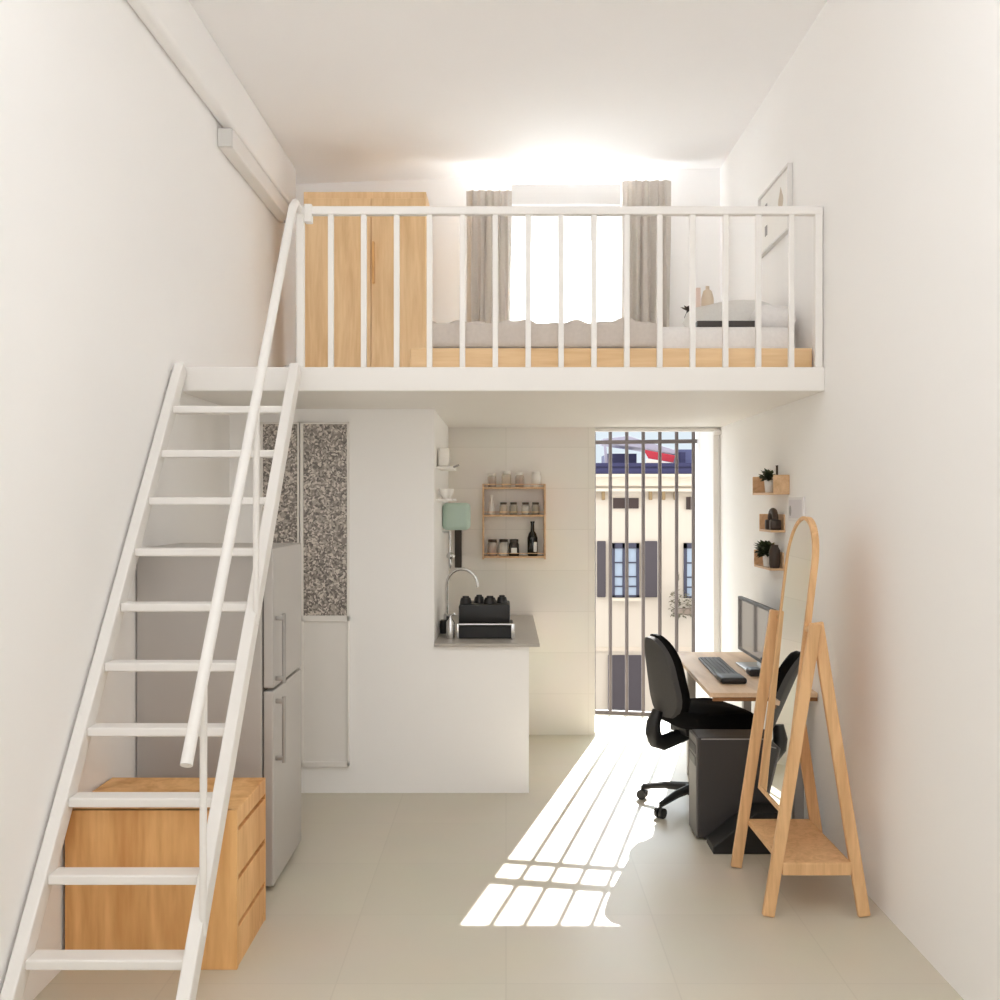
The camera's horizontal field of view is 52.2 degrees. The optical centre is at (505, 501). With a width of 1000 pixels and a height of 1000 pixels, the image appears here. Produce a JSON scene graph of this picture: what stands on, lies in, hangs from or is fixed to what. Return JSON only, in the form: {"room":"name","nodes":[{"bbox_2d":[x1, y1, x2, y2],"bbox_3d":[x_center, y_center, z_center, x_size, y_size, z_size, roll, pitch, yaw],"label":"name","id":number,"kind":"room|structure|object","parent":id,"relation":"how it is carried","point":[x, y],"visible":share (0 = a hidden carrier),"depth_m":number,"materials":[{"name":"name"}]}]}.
{"room":"studio apartment","nodes":[
{"label":"studio apartment","id":0,"kind":"room"},
{"bbox_2d":[0,0,295,999],"bbox_3d":[-1.715,-0.370,2.925,0.200,4.140,10.650,0,0,0],"label":"wall","id":1,"kind":"structure","parent":0,"point":[132,248],"depth_m":3.97,"materials":[{"name":"paint"}]},
{"bbox_2d":[127,0,295,204],"bbox_3d":[-1.573,-2.277,2.625,0.085,0.325,9.650,0,0,0],"label":"beam","id":2,"kind":"structure","parent":1,"relation":"attached to","point":[176,26],"depth_m":5.37,"materials":[{"name":"paint"}]},
{"bbox_2d":[218,128,288,222],"bbox_3d":[-1.571,-2.033,6.475,0.083,0.125,1.550,0,0,0],"label":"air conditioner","id":3,"kind":"object","parent":1,"relation":"attached to","point":[230,144],"depth_m":6.21,"materials":[{"name":"white plastic"}]},
{"bbox_2d":[230,409,447,792],"bbox_3d":[-1.018,0.578,6.705,1.195,2.244,1.490,0,0,0],"label":"wall","id":4,"kind":"structure","parent":0,"point":[398,545],"depth_m":5.96,"materials":[{"name":"paint"}]},
{"bbox_2d":[260,422,348,766],"bbox_3d":[-1.173,0.537,5.941,0.518,2.005,0.033,0,0,0],"label":"door","id":5,"kind":"structure","parent":4,"relation":"in","point":[313,510],"depth_m":5.94,"materials":[{"name":"white ceramic"}]},
{"bbox_2d":[437,499,456,500],"bbox_3d":[-0.369,-0.013,6.375,0.099,0.015,0.450,0,0,0],"label":"wall shelf","id":6,"kind":"object","parent":4,"relation":"attached to","point":[437,499],"visible":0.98,"depth_m":6.15,"materials":[{"name":"white ceramic"}]},
{"bbox_2d":[439,489,452,498],"bbox_3d":[-0.365,-0.051,6.210,0.090,0.060,0.090,0,0,0],"label":"bowl","id":7,"kind":"object","parent":6,"relation":"on","point":[445,493],"visible":1,"depth_m":6.18,"materials":[{"name":"white ceramic"}]},
{"bbox_2d":[437,464,458,470],"bbox_3d":[-0.351,-0.215,6.375,0.136,0.031,0.450,0,0,0],"label":"wall shelf","id":8,"kind":"object","parent":4,"relation":"attached to","point":[441,468],"visible":1,"depth_m":6.20,"materials":[{"name":"white ceramic"}]},
{"bbox_2d":[438,448,449,465],"bbox_3d":[-0.378,-0.273,6.250,0.065,0.114,0.140,0,0,0],"label":"canister","id":9,"kind":"object","parent":8,"relation":"on","point":[443,453],"visible":0.86,"depth_m":6.18,"materials":[{"name":"white ceramic"}]},
{"bbox_2d":[444,532,451,568],"bbox_3d":[-0.392,0.325,6.860,0.056,0.250,0.056,0,0,0],"label":"spoon","id":10,"kind":"object","parent":4,"relation":"hanging from","point":[450,561],"visible":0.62,"depth_m":6.84,"materials":[{"name":"silver metal"}]},
{"bbox_2d":[442,531,454,559],"bbox_3d":[-0.378,0.284,6.720,0.084,0.189,0.060,0,0,0],"label":"ladle","id":11,"kind":"object","parent":4,"relation":"hanging from","point":[450,555],"visible":1,"depth_m":6.71,"materials":[{"name":"silver metal"}]},
{"bbox_2d":[442,503,470,529],"bbox_3d":[-0.328,0.095,6.800,0.180,0.180,0.240,0,0,0],"label":"wall dispenser","id":12,"kind":"object","parent":4,"relation":"attached to","point":[455,516],"visible":1,"depth_m":6.68,"materials":[{"name":"green plastic"}]},
{"bbox_2d":[33,714,963,999],"bbox_3d":[-0.025,1.775,2.925,3.579,0.150,10.650,0,0,0],"label":"floor","id":13,"kind":"structure","parent":0,"point":[570,887],"depth_m":4.22,"materials":[{"name":"tile"}]},
{"bbox_2d":[0,199,302,999],"bbox_3d":[-1.292,0.123,4.074,0.623,3.135,1.817,0,0,0],"label":"staircase","id":14,"kind":"structure","parent":13,"relation":"on","point":[24,958],"depth_m":3.79,"materials":[{"name":"white metal"}]},
{"bbox_2d":[65,778,265,969],"bbox_3d":[-1.290,1.410,3.927,0.626,0.580,0.446,0,0,0],"label":"dresser","id":15,"kind":"object","parent":13,"relation":"on","point":[97,917],"visible":0.82,"depth_m":3.70,"materials":[{"name":"brown wood"}]},
{"bbox_2d":[137,543,300,885],"bbox_3d":[-1.288,0.951,4.745,0.643,1.498,0.610,0,0,0],"label":"fridge","id":16,"kind":"object","parent":13,"relation":"on","point":[269,747],"visible":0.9,"depth_m":4.44,"materials":[{"name":"silver metal"}]},
{"bbox_2d":[434,647,528,792],"bbox_3d":[-0.143,1.272,6.700,0.554,0.856,1.480,0,0,0],"label":"base unit","id":17,"kind":"object","parent":13,"relation":"on","point":[481,694],"visible":0.79,"depth_m":5.96,"materials":[{"name":"paint"}]},
{"bbox_2d":[434,615,539,646],"bbox_3d":[-0.111,0.834,6.686,0.616,0.020,1.512,0,0,0],"label":"countertop","id":18,"kind":"structure","parent":17,"relation":"on","point":[526,635],"depth_m":6.11,"materials":[{"name":"grey stone"}]},
{"bbox_2d":[439,619,446,633],"bbox_3d":[-0.392,0.781,6.400,0.052,0.085,0.052,0,0,0],"label":"cup","id":19,"kind":"object","parent":18,"relation":"on","point":[442,624],"visible":0.82,"depth_m":6.38,"materials":[{"name":"black ceramic"}]},
{"bbox_2d":[444,613,454,638],"bbox_3d":[-0.341,0.746,6.150,0.064,0.156,0.052,0,0,0],"label":"soap dispenser","id":20,"kind":"object","parent":18,"relation":"on","point":[450,624],"visible":1,"depth_m":6.13,"materials":[{"name":"silver metal"}]},
{"bbox_2d":[444,568,478,619],"bbox_3d":[-0.288,0.622,6.529,0.230,0.404,0.047,0,0,12],"label":"tap","id":21,"kind":"object","parent":18,"relation":"on","point":[457,569],"visible":0.8,"depth_m":6.53,"materials":[{"name":"silver metal"}]},
{"bbox_2d":[456,600,514,638],"bbox_3d":[-0.123,0.724,6.310,0.350,0.199,0.380,0,0,0],"label":"dish rack","id":22,"kind":"object","parent":18,"relation":"on","point":[476,620],"visible":0.98,"depth_m":6.20,"materials":[{"name":"black plastic"}]},
{"bbox_2d":[460,596,471,603],"bbox_3d":[-0.247,0.601,6.260,0.075,0.047,0.074,0,0,0],"label":"bowl","id":23,"kind":"object","parent":22,"relation":"on","point":[465,599],"visible":1,"depth_m":6.23,"materials":[{"name":"black ceramic"}]},
{"bbox_2d":[474,595,483,602],"bbox_3d":[-0.167,0.601,6.340,0.066,0.047,0.065,0,0,0],"label":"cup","id":24,"kind":"object","parent":22,"relation":"on","point":[478,598],"visible":0.95,"depth_m":6.32,"materials":[{"name":"black ceramic"}]},
{"bbox_2d":[459,600,509,622],"bbox_3d":[-0.132,0.686,6.340,0.312,0.125,0.280,0,0,0],"label":"basket","id":25,"kind":"object","parent":22,"relation":"on","point":[474,612],"depth_m":6.20,"materials":[{"name":"black plastic"}]},
{"bbox_2d":[458,620,512,637],"bbox_3d":[-0.128,0.786,6.325,0.340,0.074,0.350,0,0,0],"label":"tray","id":26,"kind":"object","parent":22,"relation":"on","point":[467,629],"depth_m":6.15,"materials":[{"name":"black plastic"}]},
{"bbox_2d":[483,596,495,603],"bbox_3d":[-0.099,0.601,6.270,0.079,0.047,0.078,0,0,0],"label":"bowl","id":27,"kind":"object","parent":22,"relation":"on","point":[488,599],"visible":1,"depth_m":6.24,"materials":[{"name":"black ceramic"}]},
{"bbox_2d":[497,595,506,602],"bbox_3d":[-0.025,0.601,6.320,0.066,0.047,0.065,0,0,0],"label":"cup","id":28,"kind":"object","parent":22,"relation":"on","point":[501,599],"visible":1,"depth_m":6.30,"materials":[{"name":"black ceramic"}]},
{"bbox_2d":[636,634,753,818],"bbox_3d":[1.065,1.215,5.690,0.641,0.970,0.638,0,0,-18],"label":"office chair","id":29,"kind":"object","parent":13,"relation":"on","point":[672,703],"visible":0.72,"depth_m":5.56,"materials":[{"name":"black fabric"}]},
{"bbox_2d":[689,729,770,839],"bbox_3d":[1.176,1.442,5.221,0.448,0.515,0.207,0,0,0],"label":"computer tower","id":30,"kind":"object","parent":13,"relation":"on","point":[717,757],"visible":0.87,"depth_m":5.12,"materials":[{"name":"grey metal"}]},
{"bbox_2d":[707,803,777,853],"bbox_3d":[1.170,1.600,5.005,0.340,0.200,0.170,0,0,0],"label":"footrest","id":31,"kind":"object","parent":13,"relation":"on","point":[720,840],"visible":0.54,"depth_m":4.92,"materials":[{"name":"black plastic"}]},
{"bbox_2d":[677,652,817,818],"bbox_3d":[1.290,1.327,5.795,0.540,0.746,1.390,0,0,0],"label":"desk","id":32,"kind":"object","parent":13,"relation":"on","point":[697,672],"visible":0.3,"depth_m":5.45,"materials":[{"name":"brown wood"}]},
{"bbox_2d":[698,657,736,677],"bbox_3d":[1.215,0.944,5.855,0.140,0.018,0.654,0,0,2],"label":"keyboard","id":33,"kind":"object","parent":32,"relation":"on","point":[715,665],"visible":0.92,"depth_m":5.84,"materials":[{"name":"grey plastic"}]},
{"bbox_2d":[716,673,746,683],"bbox_3d":[1.194,0.937,5.410,0.137,0.034,0.160,0,0,0],"label":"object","id":34,"kind":"object","parent":32,"relation":"on","point":[724,678],"visible":1,"depth_m":5.34,"materials":[{"name":"black plastic"}]},
{"bbox_2d":[746,667,759,675],"bbox_3d":[1.367,0.933,5.610,0.075,0.039,0.100,0,0,0],"label":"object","id":35,"kind":"object","parent":32,"relation":"on","point":[752,671],"visible":0.77,"depth_m":5.57,"materials":[{"name":"black plastic"}]},
{"bbox_2d":[736,596,775,670],"bbox_3d":[1.440,0.764,5.850,0.180,0.378,0.800,0,0,0],"label":"monitor","id":36,"kind":"object","parent":32,"relation":"on","point":[753,616],"visible":0.55,"depth_m":5.87,"materials":[{"name":"black plastic"}]},
{"bbox_2d":[730,516,870,916],"bbox_3d":[1.269,0.881,4.460,0.448,1.638,0.586,0,0,0],"label":"mirror","id":37,"kind":"object","parent":13,"relation":"on","point":[793,645],"visible":1,"depth_m":4.36,"materials":[{"name":"brown wood"}]},
{"bbox_2d":[760,520,811,805],"bbox_3d":[1.234,0.685,4.460,0.152,1.215,0.380,0,0,0],"label":"mirror glass","id":38,"kind":"object","parent":37,"relation":"attached to","point":[795,609],"depth_m":4.46,"materials":[{"name":"silver metal"}]},
{"bbox_2d":[748,819,851,874],"bbox_3d":[1.268,1.501,4.459,0.292,0.052,0.582,0,0,0],"label":"shelf","id":39,"kind":"object","parent":37,"relation":"attached to","point":[808,851],"depth_m":4.32,"materials":[{"name":"brown wood"}]},
{"bbox_2d":[285,365,719,734],"bbox_3d":[-0.025,0.330,7.847,3.179,2.740,0.806,0,0,0],"label":"wall","id":40,"kind":"structure","parent":0,"point":[558,590],"depth_m":7.44,"materials":[{"name":"paint"}]},
{"bbox_2d":[455,530,461,567],"bbox_3d":[-0.348,0.334,7.431,0.051,0.290,0.022,0,0,0],"label":"cutting board","id":41,"kind":"object","parent":40,"relation":"attached to","point":[458,533],"visible":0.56,"depth_m":7.42,"materials":[{"name":"brown wood"}]},
{"bbox_2d":[482,484,545,558],"bbox_3d":[0.058,0.141,7.377,0.456,0.542,0.132,0,0,0],"label":"spice rack","id":42,"kind":"object","parent":40,"relation":"attached to","point":[483,487],"visible":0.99,"depth_m":7.32,"materials":[{"name":"brown wood"}]},
{"bbox_2d":[488,495,494,514],"bbox_3d":[-0.105,0.022,7.375,0.044,0.140,0.044,0,0,0],"label":"oil bottle","id":43,"kind":"object","parent":42,"relation":"on","point":[491,511],"visible":1,"depth_m":7.36,"materials":[{"name":"glass"}]},
{"bbox_2d":[488,473,495,486],"bbox_3d":[-0.101,-0.158,7.375,0.060,0.102,0.060,0,0,0],"label":"spice jar","id":44,"kind":"object","parent":42,"relation":"on","point":[490,481],"visible":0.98,"depth_m":7.36,"materials":[{"name":"clear glass"}]},
{"bbox_2d":[488,539,496,555],"bbox_3d":[-0.098,0.329,7.375,0.074,0.120,0.074,0,0,0],"label":"spice jar","id":45,"kind":"object","parent":42,"relation":"on","point":[491,549],"visible":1,"depth_m":7.35,"materials":[{"name":"clear glass"}]},
{"bbox_2d":[499,539,507,555],"bbox_3d":[-0.018,0.329,7.375,0.074,0.120,0.074,0,0,0],"label":"spice jar","id":46,"kind":"object","parent":42,"relation":"on","point":[502,549],"visible":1,"depth_m":7.35,"materials":[{"name":"clear glass"}]},
{"bbox_2d":[500,502,506,513],"bbox_3d":[-0.018,0.047,7.375,0.058,0.090,0.058,0,0,0],"label":"spice jar","id":47,"kind":"object","parent":42,"relation":"on","point":[503,510],"visible":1,"depth_m":7.35,"materials":[{"name":"clear glass"}]},
{"bbox_2d":[502,471,510,486],"bbox_3d":[0.004,-0.165,7.375,0.068,0.117,0.068,0,0,0],"label":"spice jar","id":48,"kind":"object","parent":42,"relation":"on","point":[505,480],"visible":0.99,"depth_m":7.35,"materials":[{"name":"clear glass"}]},
{"bbox_2d":[510,502,516,513],"bbox_3d":[0.054,0.047,7.375,0.058,0.090,0.058,0,0,0],"label":"spice jar","id":49,"kind":"object","parent":42,"relation":"on","point":[513,510],"visible":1,"depth_m":7.35,"materials":[{"name":"clear glass"}]},
{"bbox_2d":[509,539,518,555],"bbox_3d":[0.058,0.329,7.373,0.074,0.120,0.077,0,0,0],"label":"spice jar","id":50,"kind":"object","parent":42,"relation":"on","point":[513,545],"visible":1,"depth_m":7.35,"materials":[{"name":"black glass"}]},
{"bbox_2d":[484,487,543,488],"bbox_3d":[0.058,-0.100,7.379,0.432,0.012,0.128,0,0,0],"label":"shelf","id":51,"kind":"object","parent":42,"relation":"attached to","point":[484,487],"depth_m":7.32,"materials":[{"name":"brown wood"}]},
{"bbox_2d":[484,515,543,516],"bbox_3d":[0.058,0.099,7.379,0.432,0.012,0.128,0,0,0],"label":"shelf","id":52,"kind":"object","parent":42,"relation":"attached to","point":[484,515],"depth_m":7.32,"materials":[{"name":"brown wood"}]},
{"bbox_2d":[484,555,543,557],"bbox_3d":[0.058,0.396,7.379,0.432,0.012,0.128,0,0,0],"label":"shelf","id":53,"kind":"object","parent":42,"relation":"attached to","point":[485,556],"depth_m":7.32,"materials":[{"name":"brown wood"}]},
{"bbox_2d":[516,472,522,486],"bbox_3d":[0.098,-0.160,7.375,0.062,0.107,0.062,0,0,0],"label":"spice jar","id":54,"kind":"object","parent":42,"relation":"on","point":[518,480],"visible":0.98,"depth_m":7.35,"materials":[{"name":"clear glass"}]},
{"bbox_2d":[522,502,528,513],"bbox_3d":[0.141,0.047,7.375,0.058,0.090,0.058,0,0,0],"label":"spice jar","id":55,"kind":"object","parent":42,"relation":"on","point":[525,510],"visible":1,"depth_m":7.35,"materials":[{"name":"clear glass"}]},
{"bbox_2d":[527,521,537,555],"bbox_3d":[0.192,0.264,7.375,0.074,0.250,0.074,0,0,0],"label":"wine bottle","id":56,"kind":"object","parent":42,"relation":"on","point":[532,539],"visible":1,"depth_m":7.35,"materials":[{"name":"black glass"}]},
{"bbox_2d":[532,502,538,513],"bbox_3d":[0.213,0.047,7.375,0.058,0.090,0.058,0,0,0],"label":"spice jar","id":57,"kind":"object","parent":42,"relation":"on","point":[535,510],"visible":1,"depth_m":7.35,"materials":[{"name":"clear glass"}]},
{"bbox_2d":[531,472,540,486],"bbox_3d":[0.217,-0.163,7.375,0.066,0.112,0.066,0,0,0],"label":"spice jar","id":58,"kind":"object","parent":42,"relation":"on","point":[535,478],"visible":0.99,"depth_m":7.35,"materials":[{"name":"glass"}]},
{"bbox_2d":[595,432,696,715],"bbox_3d":[1.081,0.350,8.126,0.869,2.699,0.030,0,0,11],"label":"security bars","id":59,"kind":"object","parent":40,"relation":"in","point":[676,440],"visible":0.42,"depth_m":8.12,"materials":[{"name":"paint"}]},
{"bbox_2d":[595,428,717,651],"bbox_3d":[1.099,0.581,7.440,0.897,2.238,0.020,0,0,0],"label":"door frame","id":60,"kind":"structure","parent":40,"relation":"in","point":[715,437],"depth_m":7.43,"materials":[{"name":"white ceramic"}]},
{"bbox_2d":[714,430,720,434],"bbox_3d":[1.538,-0.506,7.424,0.047,0.032,0.048,0,0,0],"label":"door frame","id":61,"kind":"structure","parent":40,"relation":"attached to","point":[716,432],"depth_m":7.40,"materials":[{"name":"white metal"}]},
{"bbox_2d":[182,367,824,426],"bbox_3d":[-0.025,-0.603,6.225,3.179,0.118,2.450,0,0,0],"label":"floor","id":62,"kind":"structure","parent":0,"point":[461,396],"depth_m":5.02,"materials":[{"name":"white paint"}]},
{"bbox_2d":[304,192,429,366],"bbox_3d":[-0.971,-1.399,7.209,0.844,1.473,0.462,0,0,0],"label":"wardrobe","id":63,"kind":"object","parent":62,"relation":"on","point":[347,229],"visible":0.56,"depth_m":7.00,"materials":[{"name":"brown wood"}]},
{"bbox_2d":[466,190,511,322],"bbox_3d":[-0.126,-1.460,7.332,0.335,1.557,0.093,0,0,0],"label":"curtain","id":64,"kind":"object","parent":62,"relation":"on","point":[479,228],"visible":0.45,"depth_m":7.33,"materials":[{"name":"beige fabric"}]},
{"bbox_2d":[297,204,822,366],"bbox_3d":[0.265,-1.063,5.030,2.590,0.803,0.050,0,0,0],"label":"loft railing","id":65,"kind":"object","parent":62,"relation":"on","point":[306,216],"visible":0.98,"depth_m":5.02,"materials":[{"name":"white metal"}]},
{"bbox_2d":[410,327,811,366],"bbox_3d":[0.533,-0.782,5.625,2.039,0.232,0.910,0,0,0],"label":"bed","id":66,"kind":"object","parent":62,"relation":"on","point":[774,340],"visible":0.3,"depth_m":5.17,"materials":[{"name":"brown wood"}]},
{"bbox_2d":[432,317,656,346],"bbox_3d":[0.193,-0.856,5.627,1.187,0.181,0.908,0,0,0],"label":"blanket","id":67,"kind":"object","parent":66,"relation":"on","point":[577,333],"visible":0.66,"depth_m":5.18,"materials":[{"name":"beige fabric"}]},
{"bbox_2d":[696,321,754,326],"bbox_3d":[1.143,-0.916,5.320,0.322,0.032,0.160,0,0,0],"label":"tray","id":68,"kind":"object","parent":66,"relation":"on","point":[698,323],"visible":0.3,"depth_m":5.24,"materials":[{"name":"black"}]},
{"bbox_2d":[683,300,772,326],"bbox_3d":[1.275,-1.035,5.800,0.497,0.269,0.408,0,0,0],"label":"pillow","id":69,"kind":"object","parent":66,"relation":"on","point":[739,310],"visible":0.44,"depth_m":5.62,"materials":[{"name":"grey fabric"}]},
{"bbox_2d":[749,305,796,327],"bbox_3d":[1.425,-0.972,5.460,0.220,0.150,0.220,0,0,0],"label":"pillow","id":70,"kind":"object","parent":66,"relation":"on","point":[771,316],"visible":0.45,"depth_m":5.36,"materials":[{"name":"white fabric"}]},
{"bbox_2d":[622,180,670,326],"bbox_3d":[1.008,-1.496,7.333,0.364,1.629,0.093,0,0,0],"label":"curtain","id":71,"kind":"object","parent":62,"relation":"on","point":[643,229],"visible":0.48,"depth_m":7.33,"materials":[{"name":"beige fabric"}]},
{"bbox_3d":[1.336,-0.887,6.370,0.398,0.450,0.340,0,0,0],"label":"bedside table","id":72,"kind":"object","parent":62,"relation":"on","visible":0},
{"bbox_2d":[681,306,688,317],"bbox_3d":[1.106,-1.162,6.251,0.072,0.100,0.083,0,0,-32],"label":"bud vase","id":73,"kind":"object","parent":72,"relation":"on","point":[686,308],"visible":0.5,"depth_m":6.24,"materials":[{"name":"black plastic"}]},
{"bbox_2d":[696,288,700,306],"bbox_3d":[1.200,-1.224,6.430,0.028,0.225,0.140,0,0,0],"label":"book","id":74,"kind":"object","parent":72,"relation":"on","point":[698,290],"visible":0.36,"depth_m":6.36,"materials":[{"name":"pink paper"}]},
{"bbox_2d":[701,286,713,305],"bbox_3d":[1.258,-1.230,6.370,0.080,0.235,0.080,0,0,0],"label":"ceramic bottle","id":75,"kind":"object","parent":72,"relation":"on","point":[707,298],"visible":0.61,"depth_m":6.34,"materials":[{"name":"beige ceramic"}]},
{"bbox_2d":[189,0,826,183],"bbox_3d":[-0.025,-2.515,2.925,3.579,0.150,10.650,0,0,0],"label":"ceiling","id":76,"kind":"structure","parent":0,"point":[349,90],"depth_m":5.83,"materials":[{"name":"paint"}]},
{"bbox_2d":[296,168,719,362],"bbox_3d":[-0.025,-1.720,7.791,3.238,1.440,0.298,0,0,7],"label":"wall","id":77,"kind":"structure","parent":0,"point":[689,187],"depth_m":7.59,"materials":[{"name":"paint"}]},
{"bbox_2d":[510,198,621,322],"bbox_3d":[0.430,-1.454,7.475,1.012,1.543,0.031,0,0,0],"label":"window","id":78,"kind":"structure","parent":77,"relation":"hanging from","point":[544,229],"depth_m":7.48,"materials":[{"name":"white glass"}]},
{"bbox_2d":[511,184,620,205],"bbox_3d":[0.433,-2.222,7.405,0.794,0.144,0.090,0,0,0],"label":"pelmet","id":79,"kind":"object","parent":77,"relation":"attached to","point":[522,194],"visible":0.95,"depth_m":7.36,"materials":[{"name":"paint"}]},
{"bbox_2d":[512,205,619,205],"bbox_3d":[0.433,-2.156,7.415,0.794,0.012,0.070,0,0,0],"label":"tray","id":80,"kind":"object","parent":79,"relation":"on","point":[512,205],"depth_m":7.40,"materials":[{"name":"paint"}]},
{"bbox_2d":[720,0,999,999],"bbox_3d":[1.664,-0.370,2.925,0.200,4.140,10.650,0,0,0],"label":"wall","id":81,"kind":"structure","parent":0,"point":[885,114],"depth_m":4.08,"materials":[{"name":"paint"}]},
{"bbox_2d":[754,550,783,570],"bbox_3d":[1.522,0.335,5.910,0.081,0.100,0.380,0,0,0],"label":"wall shelf","id":82,"kind":"object","parent":81,"relation":"attached to","point":[758,562],"visible":0.53,"depth_m":5.83,"materials":[{"name":"brown wood"}]},
{"bbox_2d":[754,540,774,566],"bbox_3d":[1.487,0.295,5.890,0.126,0.155,0.200,0,0,0],"label":"potted plant","id":83,"kind":"object","parent":82,"relation":"on","point":[763,547],"visible":0.87,"depth_m":5.87,"materials":[{"name":"green plant"}]},
{"bbox_2d":[769,545,779,567],"bbox_3d":[1.518,0.307,5.765,0.062,0.130,0.062,0,0,0],"label":"vase","id":84,"kind":"object","parent":82,"relation":"on","point":[774,551],"visible":1,"depth_m":5.74,"materials":[{"name":"ceramic"}]},
{"bbox_2d":[753,475,789,494],"bbox_3d":[1.518,-0.096,5.860,0.089,0.108,0.480,0,0,0],"label":"wall shelf","id":85,"kind":"object","parent":81,"relation":"attached to","point":[781,483],"visible":0.88,"depth_m":5.62,"materials":[{"name":"brown wood"}]},
{"bbox_2d":[759,468,775,492],"bbox_3d":[1.494,-0.125,5.861,0.100,0.141,0.140,0,0,0],"label":"potted plant","id":86,"kind":"object","parent":85,"relation":"on","point":[767,478],"visible":0.95,"depth_m":5.83,"materials":[{"name":"green plant"}]},
{"bbox_2d":[759,514,785,531],"bbox_3d":[1.522,0.120,5.835,0.081,0.100,0.270,0,0,0],"label":"wall shelf","id":87,"kind":"object","parent":81,"relation":"attached to","point":[762,517],"visible":0.59,"depth_m":5.84,"materials":[{"name":"brown wood"}]},
{"bbox_2d":[765,508,780,529],"bbox_3d":[1.516,0.095,5.792,0.060,0.125,0.137,0,0,0],"label":"ornament","id":88,"kind":"object","parent":87,"relation":"on","point":[773,522],"visible":1,"depth_m":5.73,"materials":[{"name":"ceramic"}]},
{"bbox_2d":[758,163,792,257],"bbox_3d":[1.549,-1.669,5.890,0.026,0.363,0.660,0,0,0],"label":"framed picture","id":89,"kind":"object","parent":81,"relation":"attached to","point":[779,192],"visible":0.74,"depth_m":5.84,"materials":[{"name":"paper"}]},
{"bbox_2d":[761,169,786,252],"bbox_3d":[1.555,-1.669,5.890,0.010,0.339,0.636,0,0,0],"label":"print","id":90,"kind":"object","parent":89,"relation":"attached to","point":[773,228],"depth_m":5.89,"materials":[{"name":"beige paper"}]},
{"bbox_2d":[788,497,804,520],"bbox_3d":[1.556,0.037,5.470,0.014,0.129,0.280,0,0,0],"label":"picture","id":91,"kind":"object","parent":81,"relation":"attached to","point":[796,505],"visible":0.92,"depth_m":5.46},
{"bbox_2d":[789,500,801,517],"bbox_3d":[1.552,0.037,5.470,0.002,0.099,0.240,0,0,0],"label":"print","id":92,"kind":"object","parent":91,"relation":"attached to","point":[795,506],"depth_m":5.46},
{"label":"outside","id":93,"kind":"structure","parent":0,"visible":0},
{"bbox_3d":[5.000,9.985,19.750,38.000,0.206,20.500,0,0,0],"label":"street","id":94,"kind":"object","parent":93,"visible":0},
{"bbox_2d":[596,436,691,711],"bbox_3d":[5.000,3.986,33.875,22.000,11.911,8.250,0,0,0],"label":"apartment building","id":95,"kind":"structure","parent":94,"relation":"on","point":[651,450],"depth_m":30.00,"materials":[{"name":"paint"}]},
{"bbox_2d":[597,541,605,596],"bbox_3d":[2.801,1.971,29.948,0.250,1.647,0.097,0,0,0],"label":"shutter","id":96,"kind":"object","parent":95,"relation":"hanging from","point":[601,545],"depth_m":29.90,"materials":[{"name":"wood"}]},
{"bbox_2d":[608,655,640,710],"bbox_3d":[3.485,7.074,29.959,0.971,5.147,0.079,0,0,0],"label":"door","id":97,"kind":"structure","parent":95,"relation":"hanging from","point":[618,661],"depth_m":29.92,"materials":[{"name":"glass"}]},
{"bbox_2d":[645,541,656,596],"bbox_3d":[4.221,1.971,29.948,0.441,1.647,0.097,0,0,0],"label":"shutter","id":98,"kind":"object","parent":95,"relation":"hanging from","point":[650,546],"depth_m":29.90,"materials":[{"name":"wood"}]},
{"bbox_2d":[669,572,691,619],"bbox_3d":[5.177,2.752,29.553,0.972,1.434,0.465,0,0,0],"label":"plant","id":99,"kind":"object","parent":95,"relation":"attached to","point":[683,611],"visible":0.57,"depth_m":29.50,"materials":[{"name":"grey plant"}]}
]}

